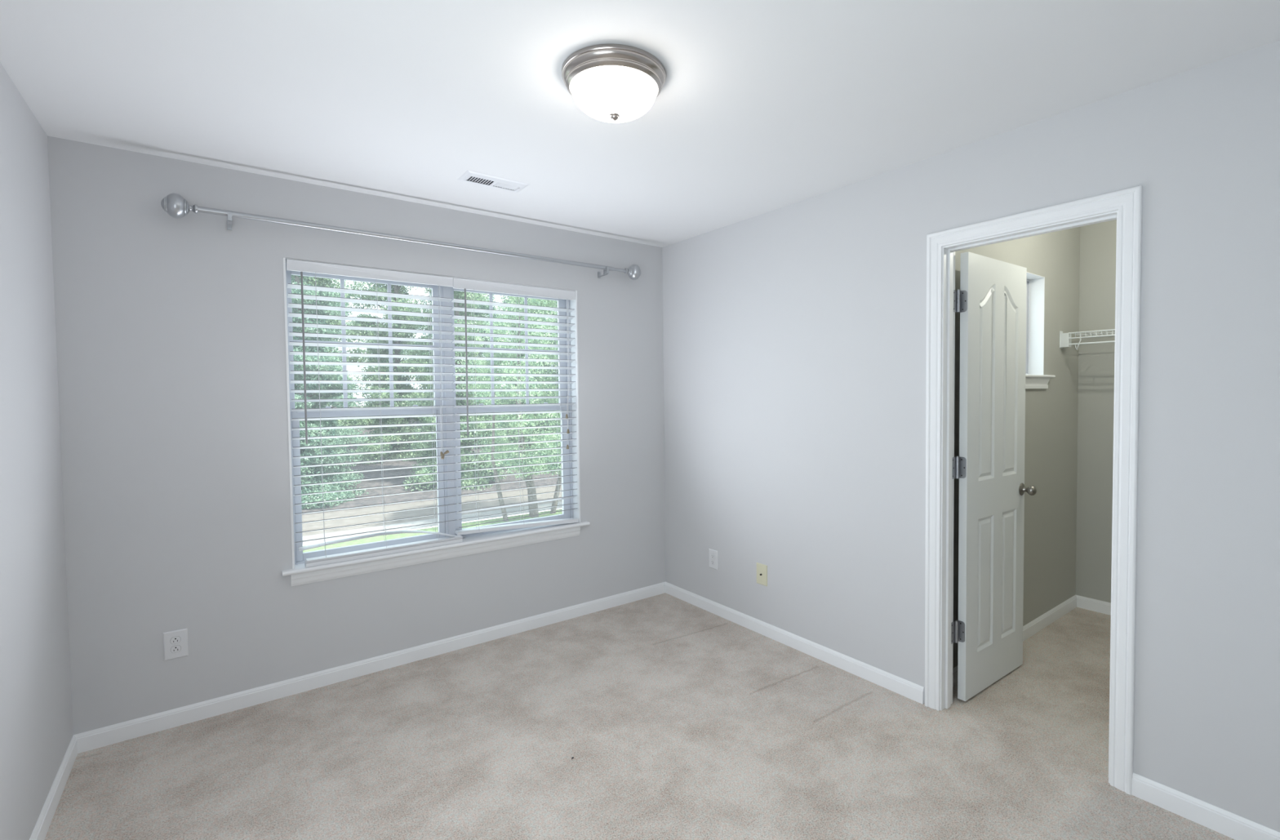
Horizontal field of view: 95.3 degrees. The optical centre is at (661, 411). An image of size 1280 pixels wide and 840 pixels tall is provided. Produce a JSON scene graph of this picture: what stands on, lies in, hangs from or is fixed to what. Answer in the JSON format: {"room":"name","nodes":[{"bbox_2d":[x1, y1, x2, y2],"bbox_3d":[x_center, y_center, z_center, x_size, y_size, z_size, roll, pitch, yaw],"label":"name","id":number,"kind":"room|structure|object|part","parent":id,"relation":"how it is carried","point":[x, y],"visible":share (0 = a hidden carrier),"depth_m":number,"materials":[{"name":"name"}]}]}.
{"room":"empty bedroom","nodes":[
{"label":"empty bedroom","id":0,"kind":"room"},
{"bbox_2d":[0,62,73,839],"bbox_3d":[-1.261,0.188,0.755,0.120,2.440,3.800,-2,2,-37],"label":"wall","id":1,"kind":"structure","parent":0,"point":[36,715],"depth_m":1.89,"materials":[{"name":"grey paint"}]},
{"bbox_2d":[29,734,77,839],"bbox_3d":[-1.197,1.368,0.833,0.012,0.075,3.800,-2,2,-37],"label":"baseboard","id":2,"kind":"structure","parent":1,"relation":"attached to","point":[41,828],"depth_m":2.03,"materials":[{"name":"white paint"}]},
{"bbox_2d":[47,135,665,734],"bbox_3d":[-1.227,0.107,3.263,3.227,2.440,0.140,-2,2,-37],"label":"wall","id":3,"kind":"structure","parent":0,"point":[170,331],"depth_m":2.64,"materials":[{"name":"grey paint"}]},
{"bbox_2d":[163,627,188,660],"bbox_3d":[-2.101,1.005,2.521,0.082,0.121,0.008,-2,2,-37],"label":"wall outlet","id":4,"kind":"object","parent":3,"relation":"attached to","point":[175,642],"visible":1,"depth_m":2.52,"materials":[{"name":"white plastic"}]},
{"bbox_2d":[169,635,181,644],"bbox_3d":[-2.100,0.986,2.518,0.036,0.029,0.001,-2,2,-37],"label":"receptacle","id":5,"kind":"object","parent":4,"relation":"attached to","point":[173,639],"depth_m":2.52,"materials":[{"name":"white plastic"}]},
{"bbox_2d":[170,644,181,653],"bbox_3d":[-2.099,1.025,2.519,0.036,0.029,0.001,-2,2,-37],"label":"receptacle","id":6,"kind":"object","parent":4,"relation":"attached to","point":[174,648],"depth_m":2.52,"materials":[{"name":"white plastic"}]},
{"bbox_2d":[74,582,665,753],"bbox_3d":[-1.162,1.290,3.245,3.004,0.075,0.012,-2,2,-37],"label":"baseboard","id":7,"kind":"structure","parent":3,"relation":"attached to","point":[88,740],"depth_m":2.88,"materials":[{"name":"white paint"}]},
{"bbox_2d":[160,193,640,279],"bbox_3d":[-1.115,-0.889,3.148,2.414,0.101,0.140,-2,2,-37],"label":"curtain rod","id":8,"kind":"object","parent":3,"relation":"attached to","point":[175,206],"visible":1,"depth_m":2.80,"materials":[{"name":"silver metal"}]},
{"bbox_2d":[281,257,590,586],"bbox_3d":[-1.177,0.030,3.274,1.652,1.556,0.180,-2,2,-37],"label":"window","id":9,"kind":"structure","parent":3,"relation":"in","point":[300,557],"depth_m":3.17,"materials":[{"name":"grey plastic"}]},
{"bbox_2d":[293,279,433,407],"bbox_3d":[-1.545,-0.347,3.065,0.668,0.668,0.006,-2,2,-37],"label":"grille","id":10,"kind":"object","parent":9,"relation":"attached to","point":[388,283],"depth_m":3.10,"materials":[{"name":"grey plastic"}]},
{"bbox_3d":[-1.541,-0.349,3.072,0.718,0.733,0.022,-2,2,-37],"label":"sash","id":11,"kind":"part","parent":9,"relation":"part of","materials":[{"name":"grey plastic"}]},
{"bbox_3d":[-1.517,0.353,3.072,0.718,0.748,0.030,-2,2,-37],"label":"sash","id":12,"kind":"part","parent":9,"relation":"part of","materials":[{"name":"grey plastic"}]},
{"bbox_2d":[286,258,462,567],"bbox_3d":[-1.447,0.003,3.010,0.790,1.469,0.103,-2,2,-37],"label":"window blind","id":13,"kind":"object","parent":9,"relation":"attached to","point":[301,266],"visible":1,"depth_m":2.98,"materials":[{"name":"white plastic"}]},
{"bbox_3d":[-1.684,0.019,2.876,0.008,1.390,0.027,-2,2,-37],"label":"ladder cord","id":14,"kind":"part","parent":13,"relation":"part of","materials":[{"name":"white fabric"}]},
{"bbox_3d":[-1.657,0.019,2.835,0.012,1.388,0.010,-2,2,-37],"label":"ladder cord","id":15,"kind":"part","parent":13,"relation":"part of","materials":[{"name":"white fabric"}]},
{"bbox_3d":[-1.468,0.012,3.042,0.012,1.390,0.027,-2,2,-37],"label":"ladder cord","id":16,"kind":"part","parent":13,"relation":"part of","materials":[{"name":"white fabric"}]},
{"bbox_3d":[-1.442,0.012,3.002,0.018,1.388,0.007,-1,2,-6],"label":"ladder cord","id":17,"kind":"part","parent":13,"relation":"part of","materials":[{"name":"white fabric"}]},
{"bbox_3d":[-1.424,0.726,3.043,0.752,0.020,0.050,-2,2,-37],"label":"rail","id":18,"kind":"part","parent":13,"relation":"part of","materials":[{"name":"white plastic"}]},
{"bbox_3d":[-1.261,0.005,3.200,0.014,1.390,0.027,-2,2,-37],"label":"ladder cord","id":19,"kind":"part","parent":13,"relation":"part of","materials":[{"name":"white fabric"}]},
{"bbox_3d":[-1.235,0.005,3.161,0.020,1.388,0.007,-1,2,-9],"label":"ladder cord","id":20,"kind":"part","parent":13,"relation":"part of","materials":[{"name":"white fabric"}]},
{"bbox_3d":[-1.203,-0.232,3.169,0.014,0.913,0.006,-2,2,-37],"label":"lift cord","id":21,"kind":"part","parent":13,"relation":"part of","materials":[{"name":"white fabric"}]},
{"bbox_2d":[449,286,573,537],"bbox_3d":[-0.903,-0.019,3.555,0.759,1.474,0.064,-2,2,-37],"label":"window","id":22,"kind":"structure","parent":9,"relation":"attached to","point":[564,304],"depth_m":3.60,"materials":[{"name":"grey plastic"}]},
{"bbox_2d":[454,293,559,404],"bbox_3d":[-0.924,-0.369,3.541,0.663,0.668,0.006,-2,2,-37],"label":"grille","id":23,"kind":"object","parent":22,"relation":"attached to","point":[525,297],"depth_m":3.59,"materials":[{"name":"grey plastic"}]},
{"bbox_3d":[-0.913,-0.370,3.553,0.731,0.733,0.022,-2,2,-37],"label":"sash","id":24,"kind":"part","parent":22,"relation":"part of","materials":[{"name":"grey plastic"}]},
{"bbox_3d":[-0.889,0.331,3.553,0.731,0.748,0.030,-2,2,-37],"label":"sash","id":25,"kind":"part","parent":22,"relation":"part of","materials":[{"name":"grey plastic"}]},
{"bbox_2d":[451,277,578,535],"bbox_3d":[-0.851,-0.019,3.485,0.762,1.467,0.111,-2,2,-37],"label":"window blind","id":26,"kind":"object","parent":9,"relation":"attached to","point":[458,283],"visible":1,"depth_m":3.46,"materials":[{"name":"white plastic"}]},
{"bbox_3d":[-1.080,-0.007,3.351,0.006,1.380,0.008,-2,2,-37],"label":"ladder cord","id":27,"kind":"part","parent":26,"relation":"part of","materials":[{"name":"white fabric"}]},
{"bbox_3d":[-1.050,-0.006,3.305,0.003,1.380,0.008,1,2,38],"label":"ladder cord","id":28,"kind":"part","parent":26,"relation":"part of","materials":[{"name":"white fabric"}]},
{"bbox_3d":[-0.854,0.689,3.513,0.754,0.048,0.050,-2,2,-34],"label":"rail","id":29,"kind":"part","parent":26,"relation":"part of","materials":[{"name":"white plastic"}]},
{"bbox_3d":[-0.865,-0.014,3.516,0.008,1.380,0.008,-2,2,-37],"label":"ladder cord","id":30,"kind":"part","parent":26,"relation":"part of","materials":[{"name":"white fabric"}]},
{"bbox_3d":[-0.836,-0.013,3.470,0.010,1.380,0.003,-2,2,-37],"label":"ladder cord","id":31,"kind":"part","parent":26,"relation":"part of","materials":[{"name":"white fabric"}]},
{"bbox_3d":[-0.659,-0.021,3.673,0.008,1.380,0.004,1,2,38],"label":"ladder cord","id":32,"kind":"part","parent":26,"relation":"part of","materials":[{"name":"white fabric"}]},
{"bbox_3d":[-0.631,-0.020,3.627,0.003,1.380,0.006,1,2,32],"label":"ladder cord","id":33,"kind":"part","parent":26,"relation":"part of","materials":[{"name":"white fabric"}]},
{"bbox_3d":[-0.588,-0.243,3.642,0.006,0.924,0.026,1,2,40],"label":"lift cord","id":34,"kind":"part","parent":26,"relation":"part of","materials":[{"name":"white fabric"}]},
{"bbox_2d":[0,0,1279,247],"bbox_3d":[0.719,-1.223,2.252,5.159,0.245,4.060,-2,2,-37],"label":"ceiling","id":35,"kind":"structure","parent":0,"point":[762,106],"depth_m":1.92,"materials":[{"name":"white paint"}]},
{"bbox_2d":[457,169,529,192],"bbox_3d":[-0.805,-1.099,2.796,0.303,0.006,0.148,-2,2,-37],"label":"ceiling vent","id":36,"kind":"object","parent":35,"relation":"in","point":[493,181],"visible":1,"depth_m":2.78,"materials":[{"name":"white metal"}]},
{"bbox_2d":[561,44,665,123],"bbox_3d":[-0.153,-1.007,1.868,0.331,0.145,0.331,-2,2,-37],"label":"ceiling light","id":37,"kind":"object","parent":35,"relation":"attached to","point":[615,83],"visible":1,"depth_m":1.77,"materials":[{"name":"white glass"}]},
{"bbox_3d":[-0.152,-0.992,1.869,0.275,0.082,0.275,-2,2,-37],"label":"lamp shade","id":38,"kind":"part","parent":37,"relation":"part of","materials":[{"name":"white glass"}]},
{"bbox_2d":[44,592,1235,839],"bbox_3d":[0.745,1.398,2.336,5.159,0.120,4.060,-2,2,-37],"label":"floor","id":39,"kind":"structure","parent":0,"point":[678,719],"depth_m":2.30,"materials":[{"name":"beige carpet"}]},
{"bbox_2d":[662,40,1279,832],"bbox_3d":[1.212,0.103,2.649,0.103,2.440,3.800,-2,2,-37],"label":"wall","id":40,"kind":"structure","parent":0,"point":[794,335],"depth_m":2.37,"materials":[{"name":"grey paint"}]},
{"bbox_2d":[708,548,718,569],"bbox_3d":[0.329,0.947,3.748,0.008,0.121,0.082,-2,2,-37],"label":"wall outlet","id":41,"kind":"object","parent":40,"relation":"attached to","point":[713,562],"visible":1,"depth_m":3.74,"materials":[{"name":"white plastic"}]},
{"bbox_2d":[756,562,767,586],"bbox_3d":[0.581,0.952,3.414,0.015,0.122,0.084,-2,2,-37],"label":"cable plate","id":42,"kind":"object","parent":40,"relation":"attached to","point":[762,569],"visible":1,"depth_m":3.41,"materials":[{"name":"beige plastic"}]},
{"bbox_2d":[665,582,924,704],"bbox_3d":[0.603,1.268,3.401,0.012,0.075,1.912,-2,2,-37],"label":"baseboard","id":43,"kind":"structure","parent":40,"relation":"attached to","point":[906,688],"depth_m":3.15,"materials":[{"name":"white paint"}]},
{"bbox_2d":[951,251,1036,701],"bbox_3d":[1.568,0.294,2.774,0.663,2.018,0.171,-2,2,-37],"label":"door","id":44,"kind":"structure","parent":40,"relation":"in","point":[990,300],"depth_m":2.74,"materials":[{"name":"white paint"}]},
{"bbox_3d":[1.841,0.391,2.909,0.050,0.050,0.050,-2,2,-37],"label":"knob","id":45,"kind":"part","parent":44,"relation":"part of","materials":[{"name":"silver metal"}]},
{"bbox_2d":[924,185,1142,795],"bbox_3d":[1.454,0.278,2.341,0.137,2.106,0.750,-2,2,-37],"label":"door frame","id":46,"kind":"structure","parent":40,"relation":"attached to","point":[1124,206],"depth_m":2.13,"materials":[{"name":"white paint"}]},
{"bbox_2d":[1131,772,1279,839],"bbox_3d":[1.990,1.312,1.593,0.012,0.075,1.130,-2,2,-37],"label":"baseboard","id":47,"kind":"structure","parent":40,"relation":"attached to","point":[1236,827],"depth_m":1.90,"materials":[{"name":"white paint"}]},
{"bbox_2d":[952,226,1079,668],"bbox_3d":[1.979,0.001,3.317,1.932,2.585,0.140,-2,2,-37],"label":"wall","id":48,"kind":"structure","parent":0,"point":[1051,445],"depth_m":3.50,"materials":[{"name":"grey paint"}]},
{"bbox_2d":[952,595,1076,686],"bbox_3d":[1.990,1.258,3.260,1.812,0.075,0.012,-2,2,-37],"label":"baseboard","id":49,"kind":"structure","parent":48,"relation":"attached to","point":[1051,615],"depth_m":3.49,"materials":[{"name":"white paint"}]},
{"bbox_2d":[1025,271,1055,388],"bbox_3d":[2.015,-0.457,3.312,0.645,0.652,0.174,-2,2,-37],"label":"window","id":50,"kind":"structure","parent":48,"relation":"in","point":[1027,280],"depth_m":3.44,"materials":[{"name":"grey plastic"}]},
{"bbox_3d":[1.986,-0.495,3.340,0.461,0.547,0.020,-2,2,-37],"label":"sash","id":51,"kind":"part","parent":50,"relation":"part of","materials":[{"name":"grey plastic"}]},
{"bbox_2d":[1075,219,1116,602],"bbox_3d":[3.165,-0.009,3.259,0.120,2.585,1.395,-2,2,-37],"label":"wall","id":52,"kind":"structure","parent":0,"point":[1097,278],"depth_m":3.70,"materials":[{"name":"grey paint"}]},
{"bbox_2d":[1059,328,1115,350],"bbox_3d":[2.979,-0.424,3.109,0.325,0.123,1.391,-2,2,-37],"label":"wire shelf","id":53,"kind":"object","parent":52,"relation":"attached to","point":[1064,338],"visible":0.34,"depth_m":3.52,"materials":[{"name":"white metal"}]},
{"bbox_3d":[2.874,-0.448,3.001,0.008,0.039,1.349,-2,2,-37],"label":"rail","id":54,"kind":"part","parent":53,"relation":"part of","materials":[{"name":"white metal"}]},
{"bbox_3d":[2.879,-0.397,3.006,0.010,0.010,1.349,-2,2,-37],"label":"hanging rod","id":55,"kind":"part","parent":53,"relation":"part of","materials":[{"name":"white metal"}]},
{"bbox_2d":[1075,595,1111,615],"bbox_3d":[3.125,1.247,3.259,0.012,0.075,1.395,-2,2,-37],"label":"baseboard","id":56,"kind":"structure","parent":52,"relation":"attached to","point":[1098,606],"depth_m":3.73,"materials":[{"name":"white paint"}]},
{"label":"outside","id":57,"kind":"structure","parent":0,"visible":0},
{"bbox_2d":[302,508,561,552],"bbox_3d":[0.896,3.653,23.700,75.000,0.001,3.850,-2,2,-37],"label":"lawn","id":58,"kind":"structure","parent":57,"point":[380,538],"depth_m":18.62,"materials":[{"name":"green plant"}]},
{"bbox_2d":[455,295,561,521],"bbox_3d":[-4.044,-0.608,21.365,7.247,9.219,5.305,-2,2,-37],"label":"tree","id":59,"kind":"object","parent":58,"relation":"on","point":[537,302],"visible":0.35,"depth_m":20.30,"materials":[{"name":"green plant"}]},
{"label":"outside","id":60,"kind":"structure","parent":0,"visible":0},
{"bbox_2d":[302,501,561,544],"bbox_3d":[-0.656,3.574,25.722,75.000,0.001,1.250,-2,2,-37],"label":"sidewalk","id":61,"kind":"structure","parent":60,"point":[543,505],"depth_m":19.66,"materials":[{"name":"concrete"}]},
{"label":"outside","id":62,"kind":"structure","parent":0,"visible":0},
{"bbox_2d":[302,405,560,515],"bbox_3d":[-15.016,1.398,44.371,75.000,3.500,37.900,-2,2,-37],"label":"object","id":63,"kind":"object","parent":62,"point":[391,473],"visible":0.01,"depth_m":27.43,"materials":[{"name":"grey"}]},
{"bbox_2d":[291,275,368,509],"bbox_3d":[-14.991,-3.739,24.337,5.240,15.996,5.188,0,2,24],"label":"leafy tree","id":64,"kind":"object","parent":63,"relation":"on","point":[315,433],"visible":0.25,"depth_m":23.91,"materials":[{"name":"green plant"}]},
{"bbox_2d":[291,275,369,429],"bbox_3d":[-25.979,-10.222,41.418,8.946,26.896,9.600,0,2,7],"label":"leafy tree","id":65,"kind":"object","parent":63,"relation":"on","point":[320,282],"visible":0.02,"depth_m":42.90,"materials":[{"name":"green plant"}]},
{"bbox_2d":[338,280,433,464],"bbox_3d":[-15.676,-5.297,33.523,6.309,17.675,5.879,0,2,28],"label":"leafy tree","id":66,"kind":"object","parent":63,"relation":"on","point":[394,288],"visible":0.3,"depth_m":32.79,"materials":[{"name":"green plant"}]},
{"bbox_2d":[400,288,518,491],"bbox_3d":[-10.216,-3.433,28.070,5.112,15.369,5.486,-2,3,-44],"label":"leafy tree","id":67,"kind":"object","parent":63,"relation":"on","point":[457,295],"visible":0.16,"depth_m":27.36,"materials":[{"name":"green plant"}]},
{"bbox_2d":[412,293,513,423],"bbox_3d":[-16.441,-11.367,48.333,9.170,27.994,9.079,1,2,38],"label":"leafy tree","id":68,"kind":"object","parent":63,"relation":"on","point":[486,307],"visible":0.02,"depth_m":47.13,"materials":[{"name":"green plant"}]},
{"bbox_2d":[489,295,559,449],"bbox_3d":[-8.745,-6.090,39.095,5.966,18.396,6.026,-1,2,-18],"label":"leafy tree","id":69,"kind":"object","parent":63,"relation":"on","point":[504,299],"visible":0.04,"depth_m":37.80,"materials":[{"name":"green plant"}]},
{"bbox_2d":[534,302,560,465],"bbox_3d":[-4.730,-4.036,32.461,5.144,15.325,5.043,1,2,33],"label":"leafy tree","id":70,"kind":"object","parent":63,"relation":"on","point":[553,379],"visible":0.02,"depth_m":31.61,"materials":[{"name":"green plant"}]},
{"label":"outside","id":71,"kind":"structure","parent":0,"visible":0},
{"bbox_2d":[302,484,561,536],"bbox_3d":[-2.252,3.553,27.806,75.000,0.001,4.000,-2,2,-37],"label":"verge","id":72,"kind":"structure","parent":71,"point":[467,506],"depth_m":22.14,"materials":[{"name":"white concrete"}]}
]}

